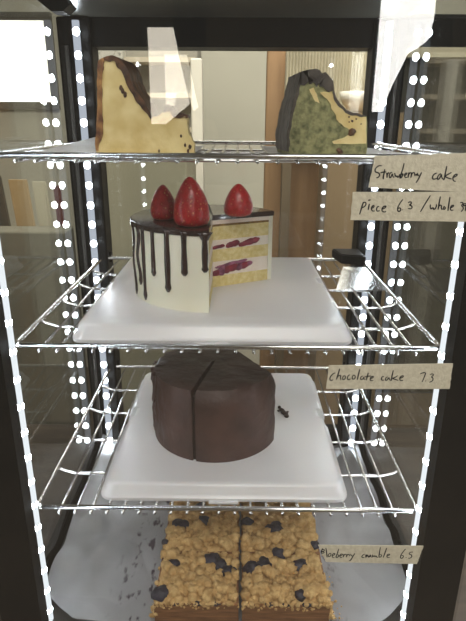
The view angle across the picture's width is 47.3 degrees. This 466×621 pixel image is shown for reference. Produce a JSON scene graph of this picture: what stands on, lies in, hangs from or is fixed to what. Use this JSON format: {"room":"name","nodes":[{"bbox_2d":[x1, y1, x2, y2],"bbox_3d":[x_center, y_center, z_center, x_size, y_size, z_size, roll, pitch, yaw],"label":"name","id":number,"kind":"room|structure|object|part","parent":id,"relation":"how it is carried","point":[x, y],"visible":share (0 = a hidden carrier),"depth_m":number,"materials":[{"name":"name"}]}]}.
{"room":"cafe","nodes":[
{"label":"cafe","id":0,"kind":"room"},
{"bbox_2d":[0,0,465,366],"bbox_3d":[0.018,-0.930,2.840,4.800,2.700,0.060,0,19,0],"label":"wall","id":1,"kind":"structure","parent":0,"point":[234,82],"depth_m":2.80,"materials":[{"name":"beige paint"}]},
{"bbox_2d":[0,12,60,108],"bbox_3d":[-1.101,-1.257,2.689,0.406,0.445,0.030,0,19,0],"label":"window","id":2,"kind":"structure","parent":1,"relation":"in","point":[28,68],"depth_m":2.69,"materials":[{"name":"white glass"}]},
{"bbox_2d":[87,367,432,427],"bbox_3d":[-0.017,1.368,0.435,4.800,0.050,6.000,0,19,0],"label":"floor","id":3,"kind":"structure","parent":0,"point":[396,410],"depth_m":2.80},
{"bbox_2d":[0,176,10,225],"bbox_3d":[-0.600,0.251,1.608,0.176,1.277,0.034,9,21,24],"label":"leaning board","id":4,"kind":"object","parent":3,"relation":"on","point":[4,215],"visible":0.1,"depth_m":1.44,"materials":[{"name":"wood"}]},
{"bbox_2d":[0,226,91,424],"bbox_3d":[-0.526,0.383,1.361,0.329,1.192,0.070,0,19,0],"label":"glass panel","id":5,"kind":"object","parent":3,"relation":"on","point":[40,263],"visible":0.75,"depth_m":1.20,"materials":[{"name":"clear glass"}]},
{"bbox_2d":[8,179,35,225],"bbox_3d":[-0.454,0.311,1.426,0.156,1.286,0.028,10,21,25],"label":"leaning board","id":6,"kind":"object","parent":5,"relation":"on","point":[19,189],"visible":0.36,"depth_m":1.25,"materials":[{"name":"brown wood"}]},
{"bbox_2d":[32,182,52,225],"bbox_3d":[-0.442,0.293,1.494,0.124,1.274,0.027,13,23,31],"label":"leaning board","id":7,"kind":"object","parent":5,"relation":"on","point":[41,197],"visible":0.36,"depth_m":1.32,"materials":[{"name":"beige wood"}]},
{"bbox_2d":[53,186,64,225],"bbox_3d":[-0.445,0.278,1.563,0.020,1.257,0.078,-11,22,-30],"label":"leaning board","id":8,"kind":"object","parent":5,"relation":"on","point":[57,189],"visible":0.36,"depth_m":1.39,"materials":[{"name":"red wood"}]},
{"bbox_2d":[106,162,195,421],"bbox_3d":[-0.207,0.266,1.455,0.215,1.354,0.250,0,19,0],"label":"wall","id":9,"kind":"structure","parent":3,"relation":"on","point":[132,186],"depth_m":1.15,"materials":[{"name":"paint"}]},
{"bbox_2d":[98,50,123,59],"bbox_3d":[-0.257,-0.444,1.106,0.066,0.217,0.020,0,19,0],"label":"slab","id":10,"kind":"object","parent":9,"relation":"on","point":[102,53],"depth_m":1.07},
{"bbox_2d":[124,51,200,135],"bbox_3d":[-0.231,-0.083,1.995,0.228,1.656,0.300,0,19,0],"label":"upper cabinet","id":11,"kind":"object","parent":3,"relation":"on","point":[166,78],"visible":0.13,"depth_m":1.70,"materials":[{"name":"beige wood"}]},
{"bbox_2d":[124,57,194,65],"bbox_3d":[-0.228,-0.772,1.648,0.228,0.014,0.100,0,19,0],"label":"shelf","id":12,"kind":"object","parent":11,"relation":"attached to","point":[137,61],"depth_m":1.60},
{"bbox_2d":[148,93,190,98],"bbox_3d":[-0.228,-0.678,1.681,0.228,0.014,0.100,0,19,0],"label":"shelf","id":13,"kind":"object","parent":11,"relation":"attached to","point":[152,95],"depth_m":1.63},
{"bbox_2d":[190,58,204,193],"bbox_3d":[-0.098,0.093,1.626,0.030,1.568,0.050,0,19,0],"label":"post","id":14,"kind":"object","parent":3,"relation":"on","point":[196,64],"visible":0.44,"depth_m":1.38,"materials":[{"name":"paint"}]},
{"bbox_2d":[0,424,465,620],"bbox_3d":[-0.008,0.746,1.001,2.200,0.750,0.760,0,19,0],"label":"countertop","id":15,"kind":"structure","parent":3,"relation":"on","point":[47,442],"depth_m":1.10,"materials":[{"name":"brown wood"}]},
{"bbox_2d":[0,0,465,620],"bbox_3d":[-0.004,-0.017,0.663,0.472,0.915,0.438,0,19,0],"label":"fridge","id":16,"kind":"object","parent":15,"relation":"on","point":[378,28],"visible":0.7,"depth_m":0.70,"materials":[{"name":"black metal"}]},
{"bbox_3d":[-0.199,-0.338,0.584,0.048,0.020,0.025,0,19,0],"label":"hinge arm","id":17,"kind":"part","parent":16,"relation":"part of","materials":[{"name":"black plastic"}]},
{"bbox_3d":[-0.237,0.291,0.787,0.010,0.032,0.352,0,19,0],"label":"rail","id":18,"kind":"part","parent":16,"relation":"part of","materials":[{"name":"black plastic"}]},
{"bbox_3d":[-0.215,-0.074,0.838,0.046,0.687,0.038,0,19,0],"label":"corner post","id":19,"kind":"part","parent":16,"relation":"part of","materials":[{"name":"black plastic"}]},
{"bbox_2d":[48,434,405,620],"bbox_3d":[-0.006,0.275,0.766,0.441,0.052,0.356,0,19,0],"label":"tray","id":20,"kind":"object","parent":16,"relation":"in","point":[106,566],"visible":0.31,"depth_m":0.69,"materials":[{"name":"silver metal"}]},
{"bbox_2d":[150,547,239,620],"bbox_3d":[-0.043,0.324,0.633,0.102,0.046,0.081,0,19,0],"label":"bar","id":21,"kind":"object","parent":20,"relation":"on","point":[192,585],"visible":1,"depth_m":0.60,"materials":[{"name":"brown food"}]},
{"bbox_2d":[162,505,239,553],"bbox_3d":[-0.040,0.299,0.706,0.102,0.044,0.082,0,19,0],"label":"bar","id":22,"kind":"object","parent":20,"relation":"on","point":[211,532],"visible":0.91,"depth_m":0.69,"materials":[{"name":"brown food"}]},
{"bbox_2d":[169,501,239,511],"bbox_3d":[-0.039,0.274,0.776,0.102,0.045,0.089,0,19,0],"label":"bar","id":23,"kind":"object","parent":20,"relation":"on","point":[176,503],"visible":0.12,"depth_m":0.74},
{"bbox_2d":[149,555,342,619],"bbox_3d":[0.016,0.337,0.657,0.226,0.007,0.098,0,19,0],"label":"crumbs","id":24,"kind":"object","parent":20,"relation":"on","point":[335,601],"visible":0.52,"depth_m":0.62,"materials":[{"name":"brown food"}]},
{"bbox_2d":[240,502,310,511],"bbox_3d":[0.061,0.274,0.778,0.103,0.045,0.078,0,19,0],"label":"bar","id":25,"kind":"object","parent":20,"relation":"on","point":[273,504],"visible":0.08,"depth_m":0.74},
{"bbox_2d":[240,505,319,554],"bbox_3d":[0.060,0.299,0.705,0.104,0.046,0.083,0,19,0],"label":"bar","id":26,"kind":"object","parent":20,"relation":"on","point":[290,531],"visible":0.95,"depth_m":0.69,"materials":[{"name":"brown food"}]},
{"bbox_2d":[239,547,333,620],"bbox_3d":[0.061,0.324,0.632,0.109,0.046,0.082,0,19,0],"label":"bar","id":27,"kind":"object","parent":20,"relation":"on","point":[278,584],"visible":1,"depth_m":0.60,"materials":[{"name":"brown food"}]},
{"bbox_2d":[37,365,416,516],"bbox_3d":[-0.005,0.154,0.722,0.405,0.012,0.349,0,19,0],"label":"wire shelf","id":28,"kind":"object","parent":16,"relation":"attached to","point":[75,507],"visible":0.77,"depth_m":0.62,"materials":[{"name":"silver metal"}]},
{"bbox_2d":[101,372,346,504],"bbox_3d":[-0.009,0.151,0.702,0.269,0.019,0.292,0,19,0],"label":"cake tray","id":29,"kind":"object","parent":28,"relation":"on","point":[300,464],"visible":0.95,"depth_m":0.60,"materials":[{"name":"white plastic"}]},
{"bbox_2d":[151,349,275,462],"bbox_3d":[-0.034,0.108,0.657,0.127,0.091,0.156,-11,22,-29],"label":"chocolate cake","id":30,"kind":"object","parent":29,"relation":"on","point":[208,406],"visible":0.99,"depth_m":0.61,"materials":[{"name":"brown food"}]},
{"bbox_2d":[277,406,288,417],"bbox_3d":[0.068,0.135,0.713,0.013,0.004,0.031,-10,22,-27],"label":"crumb","id":31,"kind":"object","parent":29,"relation":"on","point":[285,413],"visible":1,"depth_m":0.71,"materials":[{"name":"brown food"}]},
{"bbox_2d":[0,141,453,164],"bbox_3d":[-0.003,-0.181,0.604,0.405,0.012,0.349,0,19,0],"label":"wire shelf","id":32,"kind":"object","parent":16,"relation":"attached to","point":[237,155],"visible":0.52,"depth_m":0.44,"materials":[{"name":"silver metal"}]},
{"bbox_2d":[37,137,203,151],"bbox_3d":[-0.110,-0.185,0.592,0.143,0.012,0.300,0,19,0],"label":"paper liner","id":33,"kind":"object","parent":32,"relation":"on","point":[88,145],"visible":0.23,"depth_m":0.56,"materials":[{"name":"white paper"}]},
{"bbox_2d":[95,55,195,152],"bbox_3d":[-0.081,-0.193,0.506,0.091,0.083,0.064,0,19,0],"label":"cheesecake slice","id":34,"kind":"object","parent":33,"relation":"on","point":[128,120],"visible":1,"depth_m":0.48,"materials":[{"name":"beige food"}]},
{"bbox_2d":[15,256,439,354],"bbox_3d":[-0.004,-0.020,0.661,0.405,0.012,0.349,0,19,0],"label":"wire shelf","id":35,"kind":"object","parent":16,"relation":"attached to","point":[58,345],"visible":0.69,"depth_m":0.53,"materials":[{"name":"silver metal"}]},
{"bbox_2d":[73,257,351,344],"bbox_3d":[-0.019,-0.023,0.638,0.271,0.019,0.296,0,19,0],"label":"cake tray","id":36,"kind":"object","parent":35,"relation":"on","point":[294,306],"visible":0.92,"depth_m":0.53,"materials":[{"name":"white plastic"}]},
{"bbox_2d":[130,204,273,312],"bbox_3d":[-0.045,-0.069,0.614,0.137,0.085,0.177,10,22,27],"label":"cake","id":37,"kind":"object","parent":36,"relation":"on","point":[176,267],"visible":0.97,"depth_m":0.55,"materials":[{"name":"food"}]},
{"bbox_2d":[150,185,174,219],"bbox_3d":[-0.073,-0.115,0.562,0.029,0.036,0.029,0,19,0],"label":"strawberry","id":38,"kind":"object","parent":37,"relation":"on","point":[162,204],"visible":0.91,"depth_m":0.55,"materials":[{"name":"red food"}]},
{"bbox_2d":[173,177,208,226],"bbox_3d":[-0.041,-0.108,0.525,0.036,0.048,0.037,0,19,0],"label":"strawberry","id":39,"kind":"object","parent":37,"relation":"on","point":[191,208],"visible":1,"depth_m":0.51,"materials":[{"name":"red food"}]},
{"bbox_2d":[224,184,252,216],"bbox_3d":[0.006,-0.122,0.588,0.033,0.035,0.032,0,19,0],"label":"strawberry","id":40,"kind":"object","parent":37,"relation":"on","point":[238,202],"visible":1,"depth_m":0.58,"materials":[{"name":"red food"}]},
{"bbox_2d":[332,249,386,290],"bbox_3d":[0.163,-0.059,0.736,0.064,0.021,0.150,0,19,0],"label":"scraper","id":41,"kind":"object","parent":35,"relation":"on","point":[351,278],"visible":1,"depth_m":0.71,"materials":[{"name":"metal"}]},
{"bbox_3d":[0.171,-0.079,0.786,0.042,0.016,0.041,0,19,0],"label":"handle","id":42,"kind":"part","parent":41,"relation":"part of","materials":[{"name":"black plastic"}]},
{"bbox_3d":[0.162,-0.042,0.700,0.064,0.013,0.071,0,19,0],"label":"blade","id":43,"kind":"part","parent":41,"relation":"part of","materials":[{"name":"metal"}]},
{"bbox_3d":[-0.006,0.305,0.781,0.452,0.012,0.367,0,19,0],"label":"floor panel","id":44,"kind":"part","parent":16,"relation":"part of","materials":[{"name":"silver metal"}]},
{"bbox_3d":[-0.004,0.228,0.957,0.472,0.042,0.024,0,19,0],"label":"rail","id":45,"kind":"part","parent":16,"relation":"part of","materials":[{"name":"silver metal"}]},
{"bbox_3d":[-0.006,0.009,0.454,0.472,0.787,0.017,0,19,0],"label":"door","id":46,"kind":"part","parent":16,"relation":"part of","materials":[{"name":"clear glass"}]},
{"bbox_3d":[-0.001,-0.381,0.736,0.472,0.036,0.040,0,19,0],"label":"rail","id":47,"kind":"part","parent":16,"relation":"part of","materials":[{"name":"black plastic"}]},
{"bbox_2d":[262,146,407,153],"bbox_3d":[0.096,-0.176,0.580,0.118,0.004,0.281,0,19,0],"label":"paper liner","id":48,"kind":"object","parent":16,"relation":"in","point":[270,149],"visible":0.16,"depth_m":0.55,"materials":[{"name":"white paper"}]},
{"bbox_2d":[275,69,366,153],"bbox_3d":[0.083,-0.187,0.507,0.080,0.073,0.066,0,19,0],"label":"cheesecake slice","id":49,"kind":"object","parent":48,"relation":"on","point":[311,118],"visible":0.99,"depth_m":0.48,"materials":[{"name":"green food"}]},
{"bbox_2d":[318,545,422,563],"bbox_3d":[0.133,0.238,0.518,0.102,0.022,0.001,0,19,0],"label":"tape","id":50,"kind":"object","parent":16,"relation":"attached to","point":[396,554],"visible":1,"depth_m":0.52,"materials":[{"name":"beige paper"}]},
{"bbox_3d":[0.210,-0.070,0.835,0.046,0.687,0.038,0,19,0],"label":"corner post","id":51,"kind":"part","parent":16,"relation":"part of","materials":[{"name":"black plastic"}]},
{"bbox_3d":[0.225,0.295,0.784,0.010,0.032,0.352,0,19,0],"label":"rail","id":52,"kind":"part","parent":16,"relation":"part of","materials":[{"name":"black plastic"}]},
{"bbox_2d":[326,363,452,388],"bbox_3d":[0.134,0.056,0.455,0.106,0.025,0.001,0,19,0],"label":"tape","id":53,"kind":"object","parent":16,"relation":"attached to","point":[438,375],"visible":1,"depth_m":0.45,"materials":[{"name":"beige paper"}]},
{"bbox_2d":[350,192,465,221],"bbox_3d":[0.141,-0.080,0.407,0.100,0.023,0.001,0,19,0],"label":"tape","id":54,"kind":"object","parent":16,"relation":"attached to","point":[384,206],"visible":1,"depth_m":0.41,"materials":[{"name":"beige paper"}]},
{"bbox_2d":[369,153,465,191],"bbox_3d":[0.145,-0.103,0.399,0.085,0.029,0.001,0,19,0],"label":"tape","id":55,"kind":"object","parent":16,"relation":"attached to","point":[432,172],"visible":1,"depth_m":0.40,"materials":[{"name":"beige paper"}]},
{"bbox_2d":[259,51,318,373],"bbox_3d":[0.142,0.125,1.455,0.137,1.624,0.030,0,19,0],"label":"door","id":56,"kind":"structure","parent":3,"relation":"on","point":[304,176],"depth_m":1.30,"materials":[{"name":"brown wood"}]},
{"bbox_2d":[274,51,366,372],"bbox_3d":[0.225,0.159,1.397,0.240,1.599,0.040,0,19,0],"label":"screen","id":57,"kind":"object","parent":3,"relation":"on","point":[347,70],"visible":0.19,"depth_m":1.15,"materials":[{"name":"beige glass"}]},
{"bbox_3d":[0.224,0.235,1.424,0.240,1.438,0.040,0,19,0],"label":"screen frame","id":58,"kind":"part","parent":57,"relation":"part of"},
{"bbox_3d":[0.229,-0.519,1.158,0.230,0.161,0.024,0,19,0],"label":"ribbed panel","id":59,"kind":"part","parent":57,"relation":"part of","materials":[{"name":"clear glass"}]},
{"bbox_2d":[307,112,403,426],"bbox_3d":[0.257,0.274,1.321,0.140,1.433,0.120,0,19,0],"label":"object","id":60,"kind":"object","parent":3,"relation":"on","point":[337,184],"visible":0.27,"depth_m":1.12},
{"bbox_2d":[340,91,363,111],"bbox_3d":[0.251,-0.421,1.077,0.072,0.040,0.072,0,19,0],"label":"bowl","id":61,"kind":"object","parent":60,"relation":"on","point":[352,101],"visible":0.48,"depth_m":1.05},
{"bbox_2d":[375,58,465,392],"bbox_3d":[1.524,-0.343,2.697,1.508,1.702,0.030,0,19,0],"label":"glass panel","id":62,"kind":"object","parent":3,"relation":"on","point":[433,103],"visible":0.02,"depth_m":2.68,"materials":[{"name":"clear glass"}]},
{"bbox_2d":[403,14,465,58],"bbox_3d":[1.268,-1.243,2.448,1.052,0.169,0.250,0,19,0],"label":"wall ledge","id":63,"kind":"object","parent":62,"relation":"on","point":[440,36],"visible":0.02,"depth_m":2.33,"materials":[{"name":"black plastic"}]}
]}

